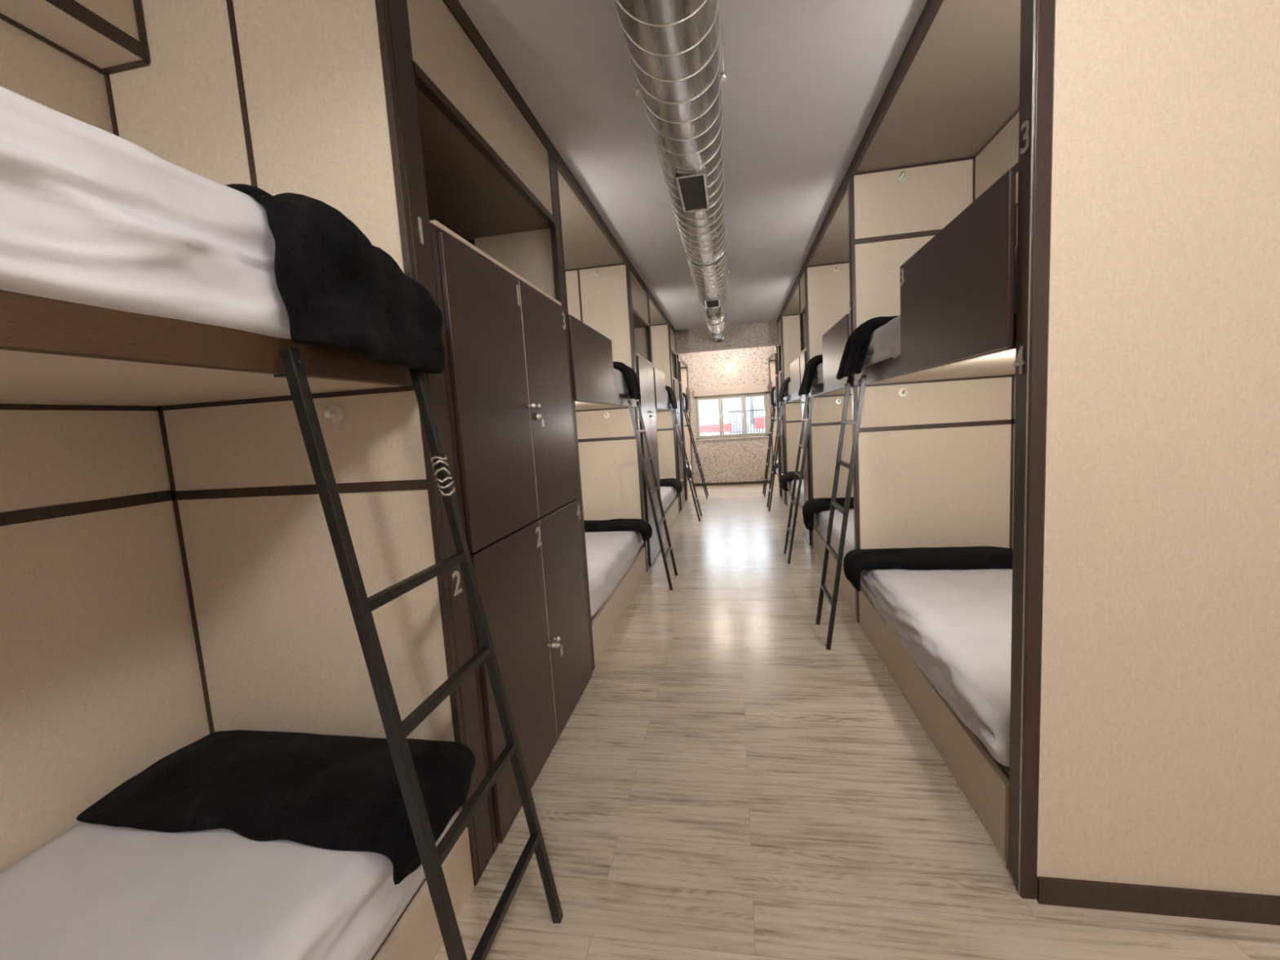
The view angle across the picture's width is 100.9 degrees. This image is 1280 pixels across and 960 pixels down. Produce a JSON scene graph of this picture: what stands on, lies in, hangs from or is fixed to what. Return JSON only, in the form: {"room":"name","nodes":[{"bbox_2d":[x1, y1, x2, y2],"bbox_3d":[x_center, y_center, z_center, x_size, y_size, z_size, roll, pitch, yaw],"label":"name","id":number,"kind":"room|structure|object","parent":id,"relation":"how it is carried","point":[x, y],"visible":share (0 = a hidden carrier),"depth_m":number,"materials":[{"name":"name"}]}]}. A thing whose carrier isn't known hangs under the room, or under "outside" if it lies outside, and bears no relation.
{"room":"dormitory","nodes":[
{"label":"dormitory","id":0,"kind":"room"},
{"bbox_2d":[457,0,927,347],"bbox_3d":[0.830,-2.057,3.655,4.580,0.100,16.120,-2,6,10],"label":"ceiling","id":1,"kind":"structure","parent":0,"point":[806,80],"depth_m":2.71,"materials":[{"name":"grey paint"}]},
{"bbox_2d":[613,0,729,342],"bbox_3d":[0.262,-1.674,2.708,0.369,0.361,12.985,-2,6,10],"label":"ventilation duct","id":2,"kind":"object","parent":1,"relation":"attached to","point":[673,46],"visible":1,"depth_m":2.12,"materials":[{"name":"metal"}]},
{"bbox_2d":[675,320,777,354],"bbox_3d":[1.492,-2.469,9.193,1.715,0.375,0.240,-2,6,10],"label":"beam","id":3,"kind":"structure","parent":1,"relation":"attached to","point":[758,334],"depth_m":9.07,"materials":[{"name":"concrete"}]},
{"bbox_2d":[675,341,777,484],"bbox_3d":[2.270,-1.433,11.540,4.380,3.040,0.250,-2,6,10],"label":"wall","id":4,"kind":"structure","parent":0,"point":[741,460],"depth_m":11.48,"materials":[{"name":"stone"}]},
{"bbox_2d":[725,364,733,372],"bbox_3d":[1.919,-2.394,11.314,0.170,0.170,0.079,-2,6,10],"label":"wall lamp","id":5,"kind":"object","parent":4,"relation":"attached to","point":[729,367],"visible":1,"depth_m":11.29,"materials":[{"name":"grey"}]},
{"bbox_2d":[693,384,768,440],"bbox_3d":[1.988,-1.453,11.512,1.615,1.120,0.175,-2,6,10],"label":"window","id":6,"kind":"structure","parent":4,"relation":"in","point":[743,392],"depth_m":11.45,"materials":[{"name":"grey"}]},
{"bbox_2d":[694,480,772,486],"bbox_3d":[2.038,0.074,11.625,1.675,0.060,0.018,-2,6,10],"label":"baseboard","id":7,"kind":"structure","parent":4,"relation":"attached to","point":[750,482],"depth_m":11.62,"materials":[{"name":"brown wood"}]},
{"bbox_2d":[434,483,1279,959],"bbox_3d":[1.027,1.058,3.997,4.580,0.100,16.120,-2,6,10],"label":"floor","id":8,"kind":"structure","parent":0,"point":[723,782],"depth_m":2.02,"materials":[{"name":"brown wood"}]},
{"bbox_2d":[0,0,479,959],"bbox_3d":[-1.295,-0.011,0.673,1.013,3.037,2.118,-2,6,10],"label":"bunk bed","id":9,"kind":"object","parent":8,"relation":"on","point":[171,578],"visible":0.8,"depth_m":1.59,"materials":[{"name":"beige laminate"}]},
{"bbox_2d":[0,85,291,338],"bbox_3d":[-1.284,-0.341,0.629,1.002,0.296,2.055,-2,6,10],"label":"mattress","id":10,"kind":"object","parent":9,"relation":"on","point":[90,215],"visible":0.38,"depth_m":0.80,"materials":[{"name":"white fabric"}]},
{"bbox_2d":[225,183,444,373],"bbox_3d":[-1.105,-0.447,1.378,1.052,0.383,0.597,-2,6,10],"label":"throw blanket","id":11,"kind":"object","parent":10,"relation":"on","point":[338,289],"visible":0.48,"depth_m":1.15,"materials":[{"name":"black fabric"}]},
{"bbox_2d":[0,810,459,959],"bbox_3d":[-1.207,1.126,0.793,0.970,0.255,2.055,-2,6,10],"label":"mattress","id":12,"kind":"object","parent":9,"relation":"on","point":[95,891],"visible":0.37,"depth_m":1.22,"materials":[{"name":"white fabric"}]},
{"bbox_2d":[75,729,475,884],"bbox_3d":[-1.024,0.906,1.571,1.029,0.183,0.433,-2,6,10],"label":"throw blanket","id":13,"kind":"object","parent":12,"relation":"on","point":[330,792],"visible":0.94,"depth_m":1.46,"materials":[{"name":"black fabric"}]},
{"bbox_2d":[273,346,563,959],"bbox_3d":[-0.487,0.542,1.349,0.324,1.694,0.470,-2,6,10],"label":"ladder","id":14,"kind":"object","parent":8,"relation":"on","point":[397,731],"visible":0.99,"depth_m":1.17,"materials":[{"name":"black metal"}]},
{"bbox_2d":[386,0,593,878],"bbox_3d":[-0.917,-0.228,2.430,0.949,3.037,1.496,-2,6,10],"label":"tall cabinet","id":15,"kind":"object","parent":8,"relation":"on","point":[480,171],"visible":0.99,"depth_m":2.12,"materials":[{"name":"laminate"}]},
{"bbox_2d":[415,84,550,240],"bbox_3d":[-1.008,-1.100,2.341,0.842,0.443,1.460,-2,6,10],"label":"open shelf","id":16,"kind":"object","parent":15,"relation":"attached to","point":[467,193],"depth_m":2.42,"materials":[{"name":"beige wood"}]},
{"bbox_2d":[554,146,647,669],"bbox_3d":[-0.679,-0.440,4.214,1.013,3.037,2.118,-2,6,10],"label":"bunk bed","id":17,"kind":"object","parent":8,"relation":"on","point":[595,266],"visible":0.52,"depth_m":5.03,"materials":[{"name":"beige laminate"}]},
{"bbox_2d":[584,530,644,616],"bbox_3d":[-0.587,0.683,4.340,0.977,0.261,2.030,-2,6,10],"label":"mattress","id":18,"kind":"object","parent":17,"relation":"on","point":[611,555],"visible":0.28,"depth_m":4.09,"materials":[{"name":"white fabric"}]},
{"bbox_2d":[583,518,652,542],"bbox_3d":[-0.400,0.477,5.107,1.045,0.190,0.410,-2,6,10],"label":"throw blanket","id":19,"kind":"object","parent":18,"relation":"on","point":[643,527],"visible":0.65,"depth_m":4.95,"materials":[{"name":"black fabric"}]},
{"bbox_2d":[613,368,629,395],"bbox_3d":[-0.680,-0.756,4.182,0.973,0.268,2.030,-2,6,10],"label":"mattress","id":20,"kind":"object","parent":17,"relation":"on","point":[620,384],"visible":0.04,"depth_m":4.47,"materials":[{"name":"white fabric"}]},
{"bbox_2d":[613,361,640,399],"bbox_3d":[-0.515,-0.880,4.866,1.018,0.345,0.604,-2,6,10],"label":"throw blanket","id":21,"kind":"object","parent":20,"relation":"on","point":[632,380],"visible":0.34,"depth_m":4.57,"materials":[{"name":"black fabric"}]},
{"bbox_2d":[628,259,663,570],"bbox_3d":[-0.323,-0.641,5.844,0.949,3.037,1.236,-2,6,10],"label":"tall cabinet","id":22,"kind":"object","parent":8,"relation":"on","point":[639,292],"visible":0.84,"depth_m":5.71,"materials":[{"name":"laminate"}]},
{"bbox_2d":[632,310,646,328],"bbox_3d":[-0.414,-1.513,5.755,0.842,0.443,1.200,-2,6,10],"label":"open shelf","id":23,"kind":"object","parent":22,"relation":"attached to","point":[638,322],"depth_m":5.86,"materials":[{"name":"beige wood"}]},
{"bbox_2d":[625,400,677,590],"bbox_3d":[0.120,0.118,4.854,0.320,1.694,0.466,-2,6,10],"label":"ladder","id":24,"kind":"object","parent":8,"relation":"on","point":[664,555],"visible":1,"depth_m":4.69,"materials":[{"name":"black metal"}]},
{"bbox_2d":[648,289,679,540],"bbox_3d":[-0.109,-0.836,7.491,1.013,3.037,2.098,-2,6,10],"label":"bunk bed","id":25,"kind":"object","parent":8,"relation":"on","point":[659,322],"visible":0.27,"depth_m":8.32,"materials":[{"name":"beige laminate"}]},
{"bbox_2d":[665,389,671,403],"bbox_3d":[-0.117,-1.146,7.461,0.958,0.255,2.010,-2,6,10],"label":"mattress","id":26,"kind":"object","parent":25,"relation":"on","point":[668,397],"visible":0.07,"depth_m":7.78,"materials":[{"name":"white fabric"}]},
{"bbox_2d":[665,385,677,408],"bbox_3d":[0.046,-1.241,8.096,1.012,0.362,0.661,-2,6,10],"label":"throw blanket","id":27,"kind":"object","parent":26,"relation":"on","point":[673,398],"visible":0.22,"depth_m":7.85,"materials":[{"name":"black fabric"}]},
{"bbox_2d":[660,485,676,511],"bbox_3d":[-0.028,0.271,7.617,0.957,0.222,2.010,-2,6,10],"label":"mattress","id":28,"kind":"object","parent":25,"relation":"on","point":[668,494],"visible":0.2,"depth_m":7.46,"materials":[{"name":"white fabric"}]},
{"bbox_2d":[659,478,682,493],"bbox_3d":[0.147,0.098,8.290,1.029,0.218,0.562,-2,6,10],"label":"throw blanket","id":29,"kind":"object","parent":28,"relation":"on","point":[675,482],"visible":0.44,"depth_m":8.04,"materials":[{"name":"black fabric"}]},
{"bbox_2d":[669,321,684,511],"bbox_3d":[0.221,-1.020,8.971,0.949,3.037,0.948,-2,6,10],"label":"tall cabinet","id":30,"kind":"object","parent":8,"relation":"on","point":[672,331],"visible":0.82,"depth_m":8.87,"materials":[{"name":"laminate"}]},
{"bbox_2d":[676,354,688,500],"bbox_3d":[0.388,-0.939,9.882,0.949,2.657,0.348,-2,6,10],"label":"tall cabinet","id":31,"kind":"object","parent":8,"relation":"on","point":[681,397],"visible":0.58,"depth_m":9.72,"materials":[{"name":"laminate"}]},
{"bbox_2d":[668,406,702,521],"bbox_3d":[0.681,-0.251,7.891,0.384,1.694,0.456,-2,6,10],"label":"ladder","id":32,"kind":"object","parent":8,"relation":"on","point":[670,407],"visible":0.96,"depth_m":7.72,"materials":[{"name":"black metal"}]},
{"bbox_2d":[680,356,693,495],"bbox_3d":[0.491,-1.056,10.888,1.013,2.657,1.660,-2,6,10],"label":"bunk bed","id":33,"kind":"object","parent":8,"relation":"on","point":[684,375],"visible":0.2,"depth_m":11.51,"materials":[{"name":"beige laminate"}]},
{"bbox_2d":[683,408,708,498],"bbox_3d":[1.050,-0.504,9.979,0.394,1.694,0.426,-2,6,10],"label":"ladder","id":34,"kind":"object","parent":8,"relation":"on","point":[685,411],"visible":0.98,"depth_m":9.82,"materials":[{"name":"black metal"}]},
{"bbox_2d":[762,402,777,497],"bbox_3d":[2.389,-0.562,9.738,0.300,1.693,0.426,-2,6,10],"label":"ladder","id":35,"kind":"object","parent":8,"relation":"on","point":[775,403],"visible":0.98,"depth_m":9.64,"materials":[{"name":"black metal"}]},
{"bbox_2d":[768,349,778,491],"bbox_3d":[3.134,-1.171,10.414,1.013,2.657,1.660,-2,6,10],"label":"bunk bed","id":36,"kind":"object","parent":8,"relation":"on","point":[771,359],"visible":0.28,"depth_m":11.16,"materials":[{"name":"beige laminate"}]},
{"bbox_2d":[766,400,784,511],"bbox_3d":[2.127,-0.384,8.272,0.314,1.694,0.426,-2,6,10],"label":"ladder","id":37,"kind":"object","parent":8,"relation":"on","point":[782,403],"visible":0.94,"depth_m":8.17,"materials":[{"name":"black metal"}]},
{"bbox_2d":[774,346,782,497],"bbox_3d":[2.891,-1.048,9.433,0.949,2.657,0.348,-2,6,10],"label":"tall cabinet","id":38,"kind":"object","parent":8,"relation":"on","point":[777,407],"visible":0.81,"depth_m":9.43,"materials":[{"name":"laminate"}]},
{"bbox_2d":[776,313,786,505],"bbox_3d":[2.745,-1.143,8.640,0.949,3.037,0.706,-2,6,10],"label":"tall cabinet","id":39,"kind":"object","parent":8,"relation":"on","point":[779,320],"visible":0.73,"depth_m":8.65,"materials":[{"name":"laminate"}]},
{"bbox_2d":[780,275,804,533],"bbox_3d":[2.561,-0.969,7.170,1.013,3.037,2.270,-2,6,10],"label":"bunk bed","id":40,"kind":"object","parent":8,"relation":"on","point":[790,312],"visible":0.17,"depth_m":8.21,"materials":[{"name":"beige laminate"}]},
{"bbox_2d":[784,381,791,396],"bbox_3d":[2.531,-1.278,7.143,0.960,0.255,2.180,-2,6,10],"label":"mattress","id":41,"kind":"object","parent":40,"relation":"on","point":[788,389],"visible":0.06,"depth_m":7.66,"materials":[{"name":"white fabric"}]},
{"bbox_2d":[777,377,790,402],"bbox_3d":[2.588,-1.379,7.848,1.040,0.371,0.679,-2,6,10],"label":"throw blanket","id":42,"kind":"object","parent":41,"relation":"on","point":[782,390],"visible":0.35,"depth_m":7.73,"materials":[{"name":"black fabric"}]},
{"bbox_2d":[787,479,804,506],"bbox_3d":[2.623,0.139,7.298,0.955,0.221,2.180,-2,6,10],"label":"mattress","id":43,"kind":"object","parent":40,"relation":"on","point":[790,482],"visible":0.19,"depth_m":7.22,"materials":[{"name":"white fabric"}]},
{"bbox_2d":[780,471,803,490],"bbox_3d":[2.675,-0.012,8.024,1.046,0.256,0.633,-2,6,10],"label":"throw blanket","id":44,"kind":"object","parent":43,"relation":"on","point":[788,476],"visible":0.34,"depth_m":7.90,"materials":[{"name":"black fabric"}]},
{"bbox_2d":[783,391,817,564],"bbox_3d":[1.615,-0.032,5.363,0.324,1.694,0.416,-2,6,10],"label":"ladder","id":45,"kind":"object","parent":8,"relation":"on","point":[793,503],"visible":0.94,"depth_m":5.27,"materials":[{"name":"black metal"}]},
{"bbox_2d":[798,263,812,546],"bbox_3d":[2.257,-0.803,5.835,0.949,3.037,0.476,-2,6,10],"label":"tall cabinet","id":46,"kind":"object","parent":8,"relation":"on","point":[803,356],"visible":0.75,"depth_m":5.89,"materials":[{"name":"laminate"}]},
{"bbox_2d":[804,169,857,620],"bbox_3d":[2.104,-0.651,4.538,1.013,3.037,2.146,-2,6,10],"label":"bunk bed","id":47,"kind":"object","parent":8,"relation":"on","point":[827,264],"visible":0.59,"depth_m":5.47,"materials":[{"name":"beige laminate"}]},
{"bbox_2d":[811,360,839,386],"bbox_3d":[2.067,-0.962,4.528,0.979,0.258,2.030,-2,6,10],"label":"mattress","id":48,"kind":"object","parent":47,"relation":"on","point":[818,375],"visible":0.06,"depth_m":4.99,"materials":[{"name":"white fabric"}]},
{"bbox_2d":[798,354,822,395],"bbox_3d":[2.124,-1.072,5.215,1.061,0.391,0.762,-2,6,10],"label":"throw blanket","id":49,"kind":"object","parent":48,"relation":"on","point":[808,375],"visible":0.34,"depth_m":5.03,"materials":[{"name":"black fabric"}]},
{"bbox_2d":[813,508,854,564],"bbox_3d":[2.164,0.469,4.684,0.964,0.248,2.030,-2,6,10],"label":"mattress","id":50,"kind":"object","parent":47,"relation":"on","point":[820,517],"visible":0.16,"depth_m":4.68,"materials":[{"name":"white fabric"}]},
{"bbox_2d":[802,497,853,531],"bbox_3d":[2.218,0.321,5.424,1.058,0.300,0.520,-2,6,10],"label":"throw blanket","id":51,"kind":"object","parent":50,"relation":"on","point":[811,506],"visible":0.43,"depth_m":5.33,"materials":[{"name":"black fabric"}]},
{"bbox_2d":[815,374,870,649],"bbox_3d":[1.299,0.201,3.430,0.285,1.693,0.441,-2,6,10],"label":"ladder","id":52,"kind":"object","parent":8,"relation":"on","point":[838,557],"visible":1,"depth_m":3.32,"materials":[{"name":"black metal"}]},
{"bbox_2d":[848,0,1031,881],"bbox_3d":[1.735,-0.396,2.432,1.016,3.037,2.158,-2,6,10],"label":"bunk bed","id":53,"kind":"object","parent":8,"relation":"on","point":[939,171],"visible":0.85,"depth_m":2.81,"materials":[{"name":"beige laminate"}]},
{"bbox_2d":[860,567,1012,767],"bbox_3d":[1.788,0.728,2.593,0.990,0.234,2.010,-2,6,10],"label":"mattress","id":54,"kind":"object","parent":53,"relation":"on","point":[954,624],"visible":0.34,"depth_m":2.40,"materials":[{"name":"white fabric"}]},
{"bbox_2d":[843,546,1013,591],"bbox_3d":[1.861,0.545,3.383,1.061,0.220,0.410,-2,6,10],"label":"throw blanket","id":55,"kind":"object","parent":54,"relation":"on","point":[855,561],"visible":0.94,"depth_m":3.28,"materials":[{"name":"black fabric"}]},
{"bbox_2d":[862,245,1017,369],"bbox_3d":[1.704,-0.709,2.434,0.977,0.258,2.010,-2,6,10],"label":"mattress","id":56,"kind":"object","parent":53,"relation":"on","point":[884,343],"visible":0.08,"depth_m":2.76,"materials":[{"name":"white fabric"}]},
{"bbox_2d":[835,315,897,379],"bbox_3d":[1.773,-0.839,3.218,1.059,0.348,0.558,-2,6,10],"label":"throw blanket","id":57,"kind":"object","parent":56,"relation":"on","point":[854,354],"visible":0.27,"depth_m":3.12,"materials":[{"name":"black fabric"}]},
{"bbox_2d":[1035,0,1279,899],"bbox_3d":[1.892,-0.282,1.297,1.612,3.040,0.032,-2,6,10],"label":"wall","id":58,"kind":"structure","parent":0,"point":[1159,742],"depth_m":1.39,"materials":[{"name":"beige laminate"}]},
{"bbox_2d":[1016,0,1054,899],"bbox_3d":[1.078,-0.245,1.443,0.040,3.037,0.032,-2,6,10],"label":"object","id":59,"kind":"structure","parent":58,"relation":"attached to","point":[1042,44],"depth_m":1.44,"materials":[{"name":"brown laminate"}]},
{"bbox_2d":[1036,875,1279,925],"bbox_3d":[1.981,1.190,1.436,1.612,0.078,0.014,-2,6,10],"label":"baseboard","id":60,"kind":"structure","parent":58,"relation":"attached to","point":[1251,908],"depth_m":1.52,"materials":[{"name":"brown wood"}]},
{"label":"outside","id":61,"kind":"structure","parent":0,"visible":0},
{"bbox_3d":[2.681,2.899,14.257,16.000,0.200,3.880,-2,6,10],"label":"ground","id":62,"kind":"structure","parent":61,"visible":0},
{"bbox_2d":[698,395,764,436],"bbox_3d":[2.717,-0.078,15.178,14.000,5.500,0.360,-2,6,10],"label":"building","id":63,"kind":"structure","parent":62,"relation":"on","point":[708,413],"depth_m":14.87,"materials":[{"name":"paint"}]},
{"bbox_2d":[728,408,764,434],"bbox_3d":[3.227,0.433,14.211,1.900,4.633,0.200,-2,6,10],"label":"railing","id":64,"kind":"object","parent":62,"relation":"on","point":[756,410],"visible":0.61,"depth_m":14.02,"materials":[{"name":"grey metal"}]},
{"bbox_3d":[0.469,-1.551,10.832,0.956,0.250,1.560,-2,6,10],"label":"mattress","id":65,"kind":"object","parent":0,"visible":0},
{"bbox_2d":[682,392,688,410],"bbox_3d":[0.424,-1.506,10.269,1.011,0.367,0.412,-2,6,10],"label":"throw blanket","id":66,"kind":"object","parent":65,"relation":"on","point":[683,393],"visible":0.27,"depth_m":10.04,"materials":[{"name":"black fabric"}]},
{"bbox_3d":[3.093,-1.665,10.362,0.957,0.250,1.560,-2,6,10],"label":"mattress","id":67,"kind":"object","parent":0,"visible":0},
{"bbox_2d":[770,386,775,404],"bbox_3d":[2.944,-1.613,9.815,1.010,0.364,0.420,-2,6,10],"label":"throw blanket","id":68,"kind":"object","parent":67,"relation":"on","point":[773,388],"visible":0.3,"depth_m":9.76,"materials":[{"name":"black fabric"}]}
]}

